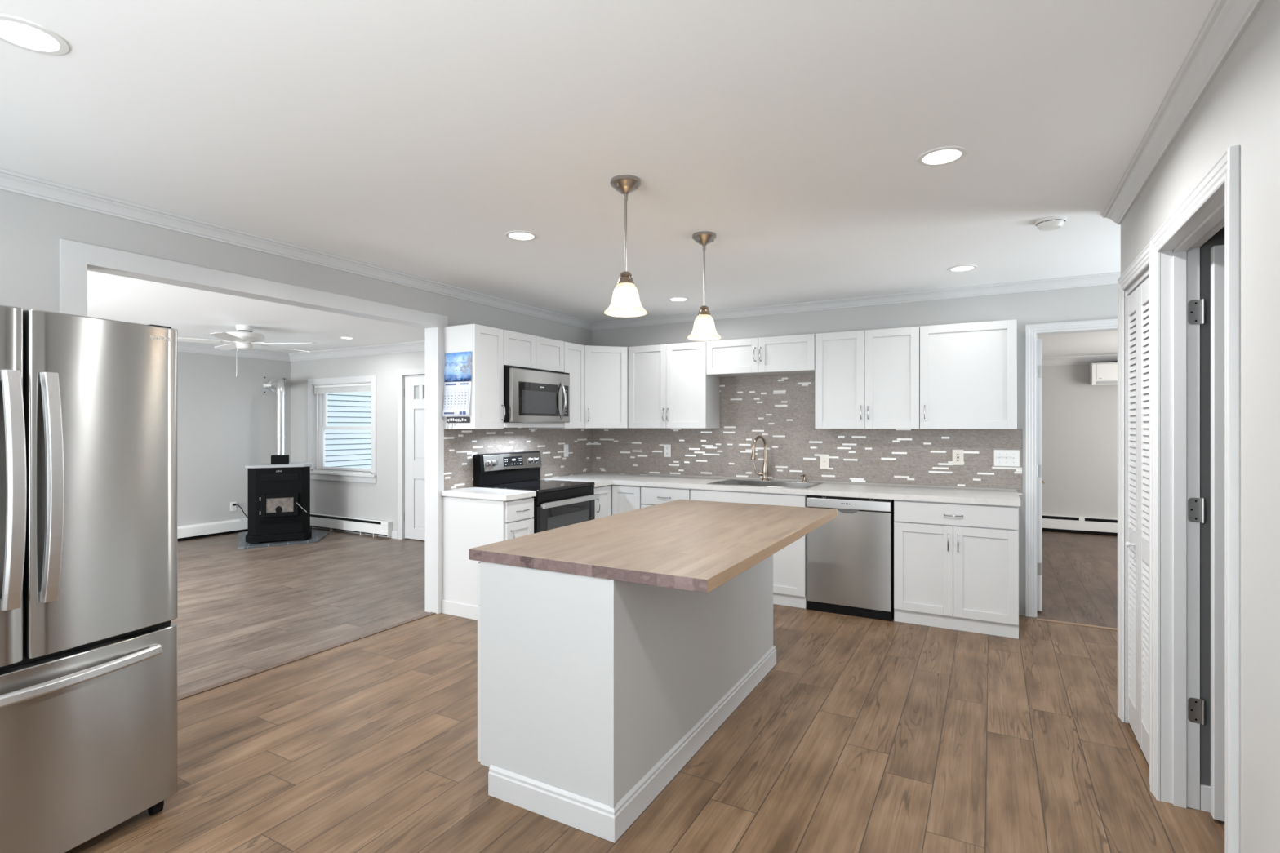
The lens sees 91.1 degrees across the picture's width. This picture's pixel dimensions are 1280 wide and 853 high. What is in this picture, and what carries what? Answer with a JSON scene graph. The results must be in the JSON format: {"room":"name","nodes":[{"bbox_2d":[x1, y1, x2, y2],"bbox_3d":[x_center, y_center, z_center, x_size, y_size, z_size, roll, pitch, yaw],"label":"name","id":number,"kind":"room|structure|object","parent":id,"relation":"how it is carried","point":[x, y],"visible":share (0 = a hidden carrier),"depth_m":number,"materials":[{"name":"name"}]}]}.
{"room":"kitchen","nodes":[
{"label":"kitchen","id":0,"kind":"room"},
{"bbox_2d":[177,351,290,541],"bbox_3d":[-6.377,0.195,6.300,0.100,2.405,6.160,0,0,29],"label":"wall","id":1,"kind":"structure","parent":0,"point":[226,423],"depth_m":8.03,"materials":[{"name":"paint"}]},
{"bbox_2d":[177,518,247,541],"bbox_3d":[-5.758,1.304,7.237,0.066,0.165,3.000,0,0,29],"label":"baseboard heater","id":2,"kind":"object","parent":1,"relation":"attached to","point":[216,528],"visible":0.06,"depth_m":7.87,"materials":[{"name":"white metal"}]},
{"bbox_2d":[230,502,236,511],"bbox_3d":[-5.278,1.052,8.154,0.009,0.118,0.075,0,0,29],"label":"outlet","id":3,"kind":"object","parent":1,"relation":"attached to","point":[232,508],"visible":1,"depth_m":8.15,"materials":[{"name":"white plastic"}]},
{"bbox_2d":[232,503,247,517],"bbox_3d":[-5.107,1.192,8.210,0.361,0.361,0.120,0,0,-10],"label":"power cord","id":4,"kind":"object","parent":3,"relation":"attached to","point":[233,504],"visible":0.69,"depth_m":8.15,"materials":[{"name":"black plastic"}]},
{"bbox_2d":[262,376,285,394],"bbox_3d":[-5.007,-0.553,8.621,0.026,0.230,0.310,0,0,29],"label":"wall plate","id":5,"kind":"object","parent":1,"relation":"attached to","point":[267,380],"depth_m":8.56,"materials":[{"name":"silver metal"}]},
{"bbox_2d":[271,378,284,454],"bbox_3d":[-4.782,0.273,8.294,0.103,1.748,0.760,0,0,-35],"label":"flue pipe","id":6,"kind":"object","parent":1,"relation":"attached to","point":[278,384],"visible":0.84,"depth_m":7.99,"materials":[{"name":"silver metal"}]},
{"bbox_2d":[87,270,424,353],"bbox_3d":[-4.247,-1.058,5.109,4.980,0.100,6.160,0,0,29],"label":"ceiling","id":7,"kind":"structure","parent":0,"point":[195,313],"depth_m":5.84,"materials":[{"name":"paint"}]},
{"bbox_2d":[177,324,317,377],"bbox_3d":[-4.005,-0.749,6.401,1.411,0.518,1.405,0,0,29],"label":"ceiling fan","id":8,"kind":"object","parent":7,"relation":"hanging from","point":[245,339],"visible":0.97,"depth_m":6.27,"materials":[{"name":"white plastic"}]},
{"bbox_2d":[338,336,354,338],"bbox_3d":[-3.363,-1.006,7.204,0.166,0.005,0.166,0,0,29],"label":"recessed light","id":9,"kind":"object","parent":7,"relation":"in","point":[342,337],"visible":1,"depth_m":7.17,"materials":[{"name":"white plastic"}]},
{"bbox_2d":[0,189,591,345],"bbox_3d":[-2.372,0.173,3.237,0.120,2.447,7.720,0,0,29],"label":"wall","id":10,"kind":"structure","parent":0,"point":[32,228],"depth_m":3.12,"materials":[{"name":"paint"}]},
{"bbox_2d":[59,238,448,613],"bbox_3d":[-2.005,0.286,3.754,0.016,2.221,2.258,0,0,29],"label":"trim","id":11,"kind":"structure","parent":10,"relation":"attached to","point":[75,257],"depth_m":3.43,"materials":[{"name":"paint"}]},
{"bbox_2d":[87,265,436,613],"bbox_3d":[-2.066,0.327,3.787,0.127,2.140,2.094,0,0,29],"label":"trim","id":12,"kind":"structure","parent":10,"relation":"attached to","point":[430,332],"depth_m":4.68,"materials":[{"name":"paint"}]},
{"bbox_2d":[443,324,505,429],"bbox_3d":[-1.246,-0.356,4.749,0.358,0.763,0.311,0,0,29],"label":"upper cabinet","id":13,"kind":"object","parent":10,"relation":"attached to","point":[486,344],"visible":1,"depth_m":4.65,"materials":[{"name":"paint"}]},
{"bbox_2d":[441,351,471,416],"bbox_3d":[-1.347,-0.302,4.614,0.282,0.471,0.019,0,0,29],"label":"wall calendar","id":14,"kind":"object","parent":13,"relation":"attached to","point":[458,366],"visible":1,"depth_m":4.61,"materials":[{"name":"paper"}]},
{"bbox_2d":[446,417,469,428],"bbox_3d":[-1.339,-0.020,4.609,0.225,0.088,0.019,0,0,29],"label":"key rack","id":15,"kind":"object","parent":13,"relation":"attached to","point":[449,420],"visible":1,"depth_m":4.61,"materials":[{"name":"black plastic"}]},
{"bbox_2d":[503,329,564,372],"bbox_3d":[-0.994,-0.602,5.235,0.323,0.273,0.777,0,0,29],"label":"upper cabinet","id":16,"kind":"object","parent":10,"relation":"attached to","point":[520,349],"visible":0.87,"depth_m":5.12,"materials":[{"name":"paint"}]},
{"bbox_2d":[503,365,569,427],"bbox_3d":[-0.933,-0.220,5.200,0.444,0.470,0.764,0,0,29],"label":"microwave","id":17,"kind":"object","parent":16,"relation":"attached to","point":[532,397],"visible":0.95,"depth_m":5.05,"materials":[{"name":"silver metal"}]},
{"bbox_2d":[535,341,585,428],"bbox_3d":[-0.725,-0.356,5.717,0.323,0.763,0.321,0,0,29],"label":"upper cabinet","id":18,"kind":"object","parent":10,"relation":"attached to","point":[574,353],"visible":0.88,"depth_m":5.67,"materials":[{"name":"paint"}]},
{"bbox_2d":[0,168,1120,330],"bbox_3d":[0.270,-1.015,1.692,6.000,0.068,7.600,0,0,29],"label":"trim","id":19,"kind":"structure","parent":10,"relation":"attached to","point":[11,181],"depth_m":4.34,"materials":[{"name":"paint"}]},
{"bbox_2d":[290,351,424,537],"bbox_3d":[-2.740,0.195,7.704,4.880,2.405,0.160,0,0,29],"label":"wall","id":20,"kind":"structure","parent":0,"point":[378,500],"depth_m":8.07,"materials":[{"name":"paint"}]},
{"bbox_2d":[177,340,424,361],"bbox_3d":[-4.218,-0.953,5.059,4.880,0.109,5.900,0,0,29],"label":"trim","id":21,"kind":"structure","parent":20,"relation":"attached to","point":[412,346],"depth_m":8.07,"materials":[{"name":"paint"}]},
{"bbox_2d":[307,374,377,483],"bbox_3d":[-3.917,0.046,8.324,1.420,1.372,0.205,0,0,29],"label":"window","id":22,"kind":"structure","parent":20,"relation":"in","point":[316,433],"depth_m":8.47,"materials":[{"name":"paint"}]},
{"bbox_2d":[314,382,371,424],"bbox_3d":[-3.922,-0.236,8.299,1.175,0.616,0.046,0,0,29],"label":"window blind","id":23,"kind":"object","parent":22,"relation":"attached to","point":[357,388],"visible":0.85,"depth_m":8.28,"materials":[{"name":"white plastic"}]},
{"bbox_2d":[310,512,392,537],"bbox_3d":[-3.977,1.294,8.262,2.036,0.206,0.072,0,0,29],"label":"baseboard heater","id":24,"kind":"object","parent":20,"relation":"attached to","point":[375,527],"visible":0.88,"depth_m":8.07,"materials":[{"name":"white metal"}]},
{"bbox_2d":[391,530,397,538],"bbox_3d":[-3.033,1.352,7.768,0.115,0.090,0.014,0,0,29],"label":"baseboard","id":25,"kind":"structure","parent":20,"relation":"attached to","point":[394,534],"depth_m":7.76,"materials":[{"name":"paint"}]},
{"bbox_2d":[397,368,424,539],"bbox_3d":[-2.479,0.356,7.547,1.044,2.081,0.180,0,0,29],"label":"trim","id":26,"kind":"structure","parent":20,"relation":"attached to","point":[401,373],"depth_m":7.71,"materials":[{"name":"paint"}]},
{"bbox_2d":[404,374,424,540],"bbox_3d":[-2.496,0.386,7.526,0.922,1.999,0.052,0,0,29],"label":"door","id":27,"kind":"structure","parent":20,"relation":"in","point":[414,390],"depth_m":7.66,"materials":[{"name":"paint"}]},
{"bbox_2d":[0,0,1217,322],"bbox_3d":[0.222,-1.100,1.730,6.120,0.100,7.820,0,0,29],"label":"ceiling","id":28,"kind":"structure","parent":0,"point":[410,137],"depth_m":2.20,"materials":[{"name":"paint"}]},
{"bbox_2d":[0,13,70,54],"bbox_3d":[-1.649,-1.048,1.687,0.178,0.005,0.178,0,0,29],"label":"recessed light","id":29,"kind":"object","parent":28,"relation":"in","point":[18,32],"visible":1,"depth_m":1.69,"materials":[{"name":"white plastic"}]},
{"bbox_2d":[505,230,537,240],"bbox_3d":[-0.654,-1.048,3.468,0.178,0.005,0.178,0,0,29],"label":"recessed light","id":30,"kind":"object","parent":28,"relation":"in","point":[520,235],"visible":1,"depth_m":3.46,"materials":[{"name":"white plastic"}]},
{"bbox_2d":[604,174,647,317],"bbox_3d":[-0.061,-0.764,2.691,0.184,0.572,0.184,0,0,29],"label":"pendant lamp","id":31,"kind":"object","parent":28,"relation":"hanging from","point":[625,301],"visible":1,"depth_m":2.66,"materials":[{"name":"white glass"}]},
{"bbox_2d":[667,297,688,301],"bbox_3d":[0.319,-1.048,5.208,0.178,0.005,0.178,0,0,29],"label":"recessed light","id":32,"kind":"object","parent":28,"relation":"in","point":[672,299],"visible":1,"depth_m":5.20,"materials":[{"name":"white plastic"}]},
{"bbox_2d":[687,231,720,340],"bbox_3d":[0.353,-0.764,3.456,0.184,0.572,0.184,0,0,29],"label":"pendant lamp","id":33,"kind":"object","parent":28,"relation":"hanging from","point":[704,329],"visible":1,"depth_m":3.42,"materials":[{"name":"white glass"}]},
{"bbox_2d":[916,146,967,165],"bbox_3d":[1.175,-1.048,2.446,0.178,0.005,0.178,0,0,29],"label":"recessed light","id":34,"kind":"object","parent":28,"relation":"in","point":[940,156],"visible":1,"depth_m":2.44,"materials":[{"name":"white plastic"}]},
{"bbox_2d":[947,264,977,271],"bbox_3d":[2.147,-1.048,4.186,0.178,0.005,0.178,0,0,29],"label":"recessed light","id":35,"kind":"object","parent":28,"relation":"in","point":[965,267],"visible":1,"depth_m":4.18,"materials":[{"name":"white plastic"}]},
{"bbox_2d":[1035,216,1066,231],"bbox_3d":[2.102,-1.030,3.216,0.138,0.041,0.138,0,0,29],"label":"smoke detector","id":36,"kind":"object","parent":28,"relation":"attached to","point":[1053,223],"visible":1,"depth_m":3.18,"materials":[{"name":"white plastic"}]},
{"bbox_2d":[65,528,1224,852],"bbox_3d":[-0.597,1.447,4.753,11.700,0.100,12.300,0,0,29],"label":"floor","id":37,"kind":"structure","parent":0,"point":[863,735],"depth_m":2.81,"materials":[{"name":"brown wood"}]},
{"bbox_2d":[0,304,177,852],"bbox_3d":[-2.192,0.518,2.038,0.882,1.758,0.884,0,0,23],"label":"refrigerator","id":38,"kind":"object","parent":37,"relation":"on","point":[88,405],"visible":1,"depth_m":2.02,"materials":[{"name":"metal"}]},
{"bbox_2d":[237,529,328,549],"bbox_3d":[-4.518,1.385,7.958,1.036,0.021,1.534,0,0,-27],"label":"hearth pad","id":39,"kind":"object","parent":37,"relation":"on","point":[317,535],"visible":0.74,"depth_m":7.45,"materials":[{"name":"stone"}]},
{"bbox_2d":[244,454,312,544],"bbox_3d":[-4.364,0.866,7.617,0.690,1.015,0.624,0,0,-27],"label":"stove","id":40,"kind":"object","parent":39,"relation":"on","point":[278,491],"visible":1,"depth_m":7.40,"materials":[{"name":"black metal"}]},
{"bbox_2d":[275,506,282,512],"bbox_3d":[-4.241,0.989,7.378,0.068,0.085,0.004,0,0,-27],"label":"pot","id":41,"kind":"object","parent":40,"relation":"on","point":[277,508],"depth_m":7.38,"materials":[{"name":"black metal"}]},
{"bbox_2d":[177,612,435,701],"bbox_3d":[-2.043,1.395,3.775,0.046,0.005,2.070,0,0,29],"label":"trim","id":42,"kind":"structure","parent":37,"relation":"on","point":[276,665],"depth_m":3.74,"materials":[{"name":"brown wood"}]},
{"bbox_2d":[441,496,533,620],"bbox_3d":[-1.120,0.961,4.664,0.655,0.872,0.326,0,0,29],"label":"base cabinet","id":43,"kind":"object","parent":37,"relation":"on","point":[468,523],"visible":0.57,"depth_m":4.57,"materials":[{"name":"paint"}]},
{"bbox_2d":[440,487,536,501],"bbox_3d":[-1.129,0.504,4.665,0.642,0.039,0.330,0,0,29],"label":"countertop","id":44,"kind":"structure","parent":43,"relation":"on","point":[505,495],"depth_m":4.56,"materials":[{"name":"stone"}]},
{"bbox_2d":[473,450,599,533],"bbox_3d":[-0.831,0.801,5.140,0.698,1.152,0.760,0,0,29],"label":"range","id":45,"kind":"object","parent":37,"relation":"on","point":[557,504],"visible":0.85,"depth_m":5.05,"materials":[{"name":"black metal"}]},
{"bbox_2d":[480,479,594,493],"bbox_3d":[-0.817,0.491,5.132,0.570,0.022,0.760,0,0,29],"label":"cooktop","id":46,"kind":"object","parent":45,"relation":"in","point":[541,486],"depth_m":5.05,"materials":[{"name":"black glass"}]},
{"bbox_2d":[594,484,641,519],"bbox_3d":[-0.318,0.961,5.839,0.914,0.872,0.919,0,0,29],"label":"base cabinet","id":47,"kind":"object","parent":37,"relation":"on","point":[613,500],"visible":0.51,"depth_m":5.54,"materials":[{"name":"paint"}]},
{"bbox_2d":[538,472,1020,506],"bbox_3d":[0.918,0.504,5.143,3.749,0.039,0.926,0,0,29],"label":"countertop","id":48,"kind":"structure","parent":47,"relation":"on","point":[1006,498],"depth_m":4.79,"materials":[{"name":"stone"}]},
{"bbox_2d":[750,435,768,480],"bbox_3d":[1.020,0.283,5.441,0.132,0.393,0.249,0,0,29],"label":"faucet","id":49,"kind":"object","parent":48,"relation":"on","point":[764,473],"visible":1,"depth_m":5.49,"materials":[{"name":"silver metal"}]},
{"bbox_2d":[706,478,823,488],"bbox_3d":[1.050,0.579,5.251,0.828,0.198,0.574,0,0,29],"label":"sink","id":50,"kind":"object","parent":48,"relation":"in","point":[733,482],"visible":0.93,"depth_m":5.39,"materials":[{"name":"metal"}]},
{"bbox_2d":[715,480,816,488],"bbox_3d":[1.035,0.581,5.224,0.764,0.194,0.449,0,0,29],"label":"basin","id":51,"kind":"object","parent":50,"relation":"in","point":[744,482],"depth_m":5.41,"materials":[{"name":"metal"}]},
{"bbox_2d":[800,474,806,482],"bbox_3d":[1.391,0.448,5.332,0.044,0.064,0.058,0,0,29],"label":"soap dispenser","id":52,"kind":"object","parent":50,"relation":"on","point":[804,480],"visible":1,"depth_m":5.33,"materials":[{"name":"silver metal"}]},
{"bbox_2d":[477,554,776,843],"bbox_3d":[0.081,0.959,3.049,0.634,0.876,1.814,0,0,29],"label":"kitchen island","id":53,"kind":"object","parent":37,"relation":"on","point":[593,693],"visible":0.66,"depth_m":2.31,"materials":[{"name":"paint"}]},
{"bbox_2d":[468,499,837,593],"bbox_3d":[0.232,0.499,3.014,1.000,0.042,1.884,0,0,29],"label":"countertop","id":54,"kind":"structure","parent":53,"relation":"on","point":[700,546],"depth_m":2.54,"materials":[{"name":"brown wood"}]},
{"bbox_2d":[640,486,690,508],"bbox_3d":[0.352,0.961,5.612,0.468,0.872,0.655,0,0,29],"label":"base cabinet","id":55,"kind":"object","parent":37,"relation":"on","point":[650,495],"visible":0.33,"depth_m":5.37,"materials":[{"name":"paint"}]},
{"bbox_2d":[690,488,807,608],"bbox_3d":[0.979,0.961,5.262,0.961,0.872,0.655,0,0,29],"label":"base cabinet","id":56,"kind":"object","parent":37,"relation":"on","point":[790,562],"visible":0.13,"depth_m":4.86,"materials":[{"name":"paint"}]},
{"bbox_2d":[806,494,893,621],"bbox_3d":[1.669,0.963,4.872,0.604,0.868,0.601,0,0,29],"label":"dishwasher","id":57,"kind":"object","parent":37,"relation":"on","point":[851,556],"visible":0.92,"depth_m":4.60,"materials":[{"name":"silver metal"}]},
{"bbox_2d":[893,499,1018,639],"bbox_3d":[2.279,0.961,4.535,0.764,0.872,0.655,0,0,29],"label":"base cabinet","id":58,"kind":"object","parent":37,"relation":"on","point":[956,565],"visible":0.99,"depth_m":4.27,"materials":[{"name":"paint"}]},
{"bbox_2d":[1035,617,1117,631],"bbox_3d":[3.181,1.395,4.343,0.745,0.004,0.040,0,0,29],"label":"threshold","id":59,"kind":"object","parent":37,"relation":"on","point":[1040,620],"depth_m":4.40,"materials":[{"name":"brown wood"}]},
{"bbox_2d":[591,284,1117,615],"bbox_3d":[2.153,0.173,5.061,6.000,2.447,0.120,0,0,29],"label":"wall","id":60,"kind":"structure","parent":0,"point":[1094,302],"depth_m":4.92,"materials":[{"name":"paint"}]},
{"bbox_2d":[584,345,629,428],"bbox_3d":[-0.373,-0.356,6.045,0.617,0.763,0.617,0,0,29],"label":"upper cabinet","id":61,"kind":"object","parent":60,"relation":"attached to","point":[606,367],"visible":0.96,"depth_m":5.83,"materials":[{"name":"paint"}]},
{"bbox_2d":[628,341,719,428],"bbox_3d":[0.304,-0.356,5.813,0.784,0.763,0.358,0,0,29],"label":"upper cabinet","id":62,"kind":"object","parent":60,"relation":"attached to","point":[669,385],"visible":0.99,"depth_m":5.67,"materials":[{"name":"paint"}]},
{"bbox_2d":[444,373,1022,495],"bbox_3d":[0.664,0.036,4.662,3.790,0.958,2.030,0,0,29],"label":"wall tile","id":63,"kind":"structure","parent":60,"relation":"attached to","point":[780,409],"depth_m":5.44,"materials":[{"name":"tile"}]},
{"bbox_2d":[564,444,568,457],"bbox_3d":[-0.706,0.242,6.061,0.020,0.120,0.072,0,0,29],"label":"light switch","id":64,"kind":"object","parent":63,"relation":"attached to","point":[566,446],"visible":1,"depth_m":6.06,"materials":[{"name":"white plastic"}]},
{"bbox_2d":[664,444,671,457],"bbox_3d":[0.263,0.242,6.036,0.072,0.120,0.009,0,0,29],"label":"outlet","id":65,"kind":"object","parent":63,"relation":"attached to","point":[667,447],"visible":1,"depth_m":6.03,"materials":[{"name":"white plastic"}]},
{"bbox_2d":[819,454,829,469],"bbox_3d":[1.557,0.307,5.306,0.080,0.122,0.020,0,0,29],"label":"outlet","id":66,"kind":"object","parent":63,"relation":"attached to","point":[824,459],"visible":1,"depth_m":5.31,"materials":[{"name":"beige plastic"}]},
{"bbox_2d":[952,449,964,465],"bbox_3d":[2.439,0.244,4.819,0.078,0.120,0.009,0,0,29],"label":"outlet","id":67,"kind":"object","parent":63,"relation":"attached to","point":[957,455],"visible":1,"depth_m":4.82,"materials":[{"name":"beige plastic"}]},
{"bbox_2d":[955,453,960,462],"bbox_3d":[2.438,0.244,4.817,0.034,0.068,0.003,0,0,29],"label":"receptacle","id":68,"kind":"object","parent":67,"relation":"attached to","point":[957,455],"depth_m":4.82,"materials":[{"name":"white plastic"}]},
{"bbox_2d":[993,449,1019,466],"bbox_3d":[2.718,0.242,4.658,0.165,0.122,0.020,0,0,29],"label":"light switch","id":69,"kind":"object","parent":63,"relation":"attached to","point":[1011,458],"visible":1,"depth_m":4.66,"materials":[{"name":"white plastic"}]},
{"bbox_2d":[706,333,814,377],"bbox_3d":[1.059,-0.592,5.391,0.940,0.293,0.358,0,0,29],"label":"upper cabinet","id":70,"kind":"object","parent":60,"relation":"attached to","point":[786,354],"visible":0.96,"depth_m":5.25,"materials":[{"name":"paint"}]},
{"bbox_2d":[647,473,1017,491],"bbox_3d":[1.425,0.475,5.383,3.095,0.017,0.013,0,0,29],"label":"trim","id":71,"kind":"structure","parent":60,"relation":"attached to","point":[654,474],"depth_m":5.17,"materials":[{"name":"grey stone"}]},
{"bbox_2d":[814,326,919,429],"bbox_3d":[1.807,-0.356,4.973,0.767,0.763,0.358,0,0,29],"label":"upper cabinet","id":72,"kind":"object","parent":60,"relation":"attached to","point":[866,379],"visible":0.98,"depth_m":4.83,"materials":[{"name":"paint"}]},
{"bbox_2d":[920,319,1017,429],"bbox_3d":[2.414,-0.356,4.633,0.619,0.763,0.358,0,0,29],"label":"upper cabinet","id":73,"kind":"object","parent":60,"relation":"attached to","point":[968,371],"visible":1,"depth_m":4.51,"materials":[{"name":"paint"}]},
{"bbox_2d":[1037,338,1044,611],"bbox_3d":[3.170,0.367,4.978,0.093,2.030,0.729,0,0,29],"label":"door","id":74,"kind":"structure","parent":60,"relation":"in","point":[1040,482],"depth_m":4.68,"materials":[{"name":"paint"}]},
{"bbox_2d":[1025,318,1117,617],"bbox_3d":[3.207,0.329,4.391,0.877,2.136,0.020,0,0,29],"label":"trim","id":75,"kind":"structure","parent":60,"relation":"attached to","point":[1031,330],"depth_m":4.58,"materials":[{"name":"paint"}]},
{"bbox_2d":[1037,330,1117,357],"bbox_3d":[4.671,-0.953,6.288,4.000,0.100,4.480,0,0,29],"label":"ceiling","id":76,"kind":"structure","parent":0,"point":[1097,343],"depth_m":6.96,"materials":[{"name":"paint"}]},
{"bbox_2d":[1042,364,1117,519],"bbox_3d":[4.671,0.247,6.288,4.000,2.300,4.480,0,0,29],"label":"wall","id":77,"kind":"structure","parent":0,"point":[1080,418],"depth_m":8.17,"materials":[{"name":"paint"}]},
{"bbox_2d":[1042,514,1117,536],"bbox_3d":[5.698,1.287,8.125,3.760,0.210,0.070,0,0,29],"label":"baseboard heater","id":78,"kind":"object","parent":77,"relation":"attached to","point":[1058,523],"visible":0.35,"depth_m":8.10,"materials":[{"name":"white metal"}]},
{"bbox_2d":[1042,354,1117,365],"bbox_3d":[5.697,-0.848,8.124,3.800,0.109,0.074,0,0,29],"label":"trim","id":79,"kind":"structure","parent":77,"relation":"attached to","point":[1085,359],"depth_m":8.14,"materials":[{"name":"paint"}]},
{"bbox_2d":[1089,360,1117,385],"bbox_3d":[6.109,-0.656,7.816,0.820,0.295,0.210,0,0,29],"label":"air conditioner","id":80,"kind":"object","parent":77,"relation":"attached to","point":[1101,373],"visible":0.44,"depth_m":7.87,"materials":[{"name":"white plastic"}]},
{"bbox_2d":[1120,0,1279,852],"bbox_3d":[1.686,0.173,-0.017,1.860,2.447,6.000,0,0,29],"label":"wall","id":81,"kind":"structure","parent":0,"point":[1241,105],"depth_m":1.52,"materials":[{"name":"paint"}]},
{"bbox_2d":[1117,242,1150,785],"bbox_3d":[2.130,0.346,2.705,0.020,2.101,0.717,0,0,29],"label":"trim","id":82,"kind":"structure","parent":81,"relation":"attached to","point":[1142,261],"depth_m":2.98,"materials":[{"name":"paint"}]},
{"bbox_2d":[1125,276,1149,765],"bbox_3d":[2.139,0.385,2.699,0.060,1.965,0.575,0,0,29],"label":"door","id":83,"kind":"structure","parent":81,"relation":"in","point":[1137,304],"depth_m":2.70,"materials":[{"name":"paint"}]},
{"bbox_2d":[1102,0,1264,224],"bbox_3d":[1.674,-1.015,0.027,1.924,0.068,6.064,0,0,29],"label":"trim","id":84,"kind":"structure","parent":81,"relation":"attached to","point":[1227,21],"depth_m":1.90,"materials":[{"name":"paint"}]},
{"bbox_2d":[1160,186,1224,809],"bbox_3d":[1.793,0.368,1.968,0.114,2.057,0.804,0,0,29],"label":"trim","id":85,"kind":"structure","parent":81,"relation":"attached to","point":[1180,344],"depth_m":2.30,"materials":[{"name":"paint"}]},
{"bbox_2d":[1150,144,1239,852],"bbox_3d":[1.736,0.342,2.000,0.020,2.111,0.912,0,0,29],"label":"trim","id":86,"kind":"structure","parent":81,"relation":"attached to","point":[1224,172],"depth_m":1.65,"materials":[{"name":"paint"}]},
{"bbox_2d":[1187,244,1224,822],"bbox_3d":[2.295,0.376,2.094,0.708,2.018,0.074,0,0,29],"label":"door","id":87,"kind":"structure","parent":81,"relation":"in","point":[1196,308],"depth_m":2.21,"materials":[{"name":"paint"}]},
{"bbox_2d":[1200,226,1224,786],"bbox_3d":[2.103,0.173,1.640,0.748,2.447,2.500,0,0,29],"label":"wall","id":88,"kind":"structure","parent":0,"point":[1218,238],"depth_m":2.29,"materials":[{"name":"grey paint"}]},
{"bbox_2d":[1200,783,1210,812],"bbox_3d":[2.343,1.352,2.117,0.696,0.090,0.014,0,0,29],"label":"baseboard","id":89,"kind":"structure","parent":88,"relation":"attached to","point":[1205,790],"depth_m":2.27,"materials":[{"name":"paint"}]},
{"label":"outside","id":90,"kind":"structure","parent":0,"visible":0},
{"bbox_2d":[324,391,371,468],"bbox_3d":[-4.144,-0.603,12.274,0.170,4.600,6.430,0,0,29],"label":"wall","id":91,"kind":"structure","parent":90,"point":[345,448],"depth_m":10.69,"materials":[{"name":"paint"}]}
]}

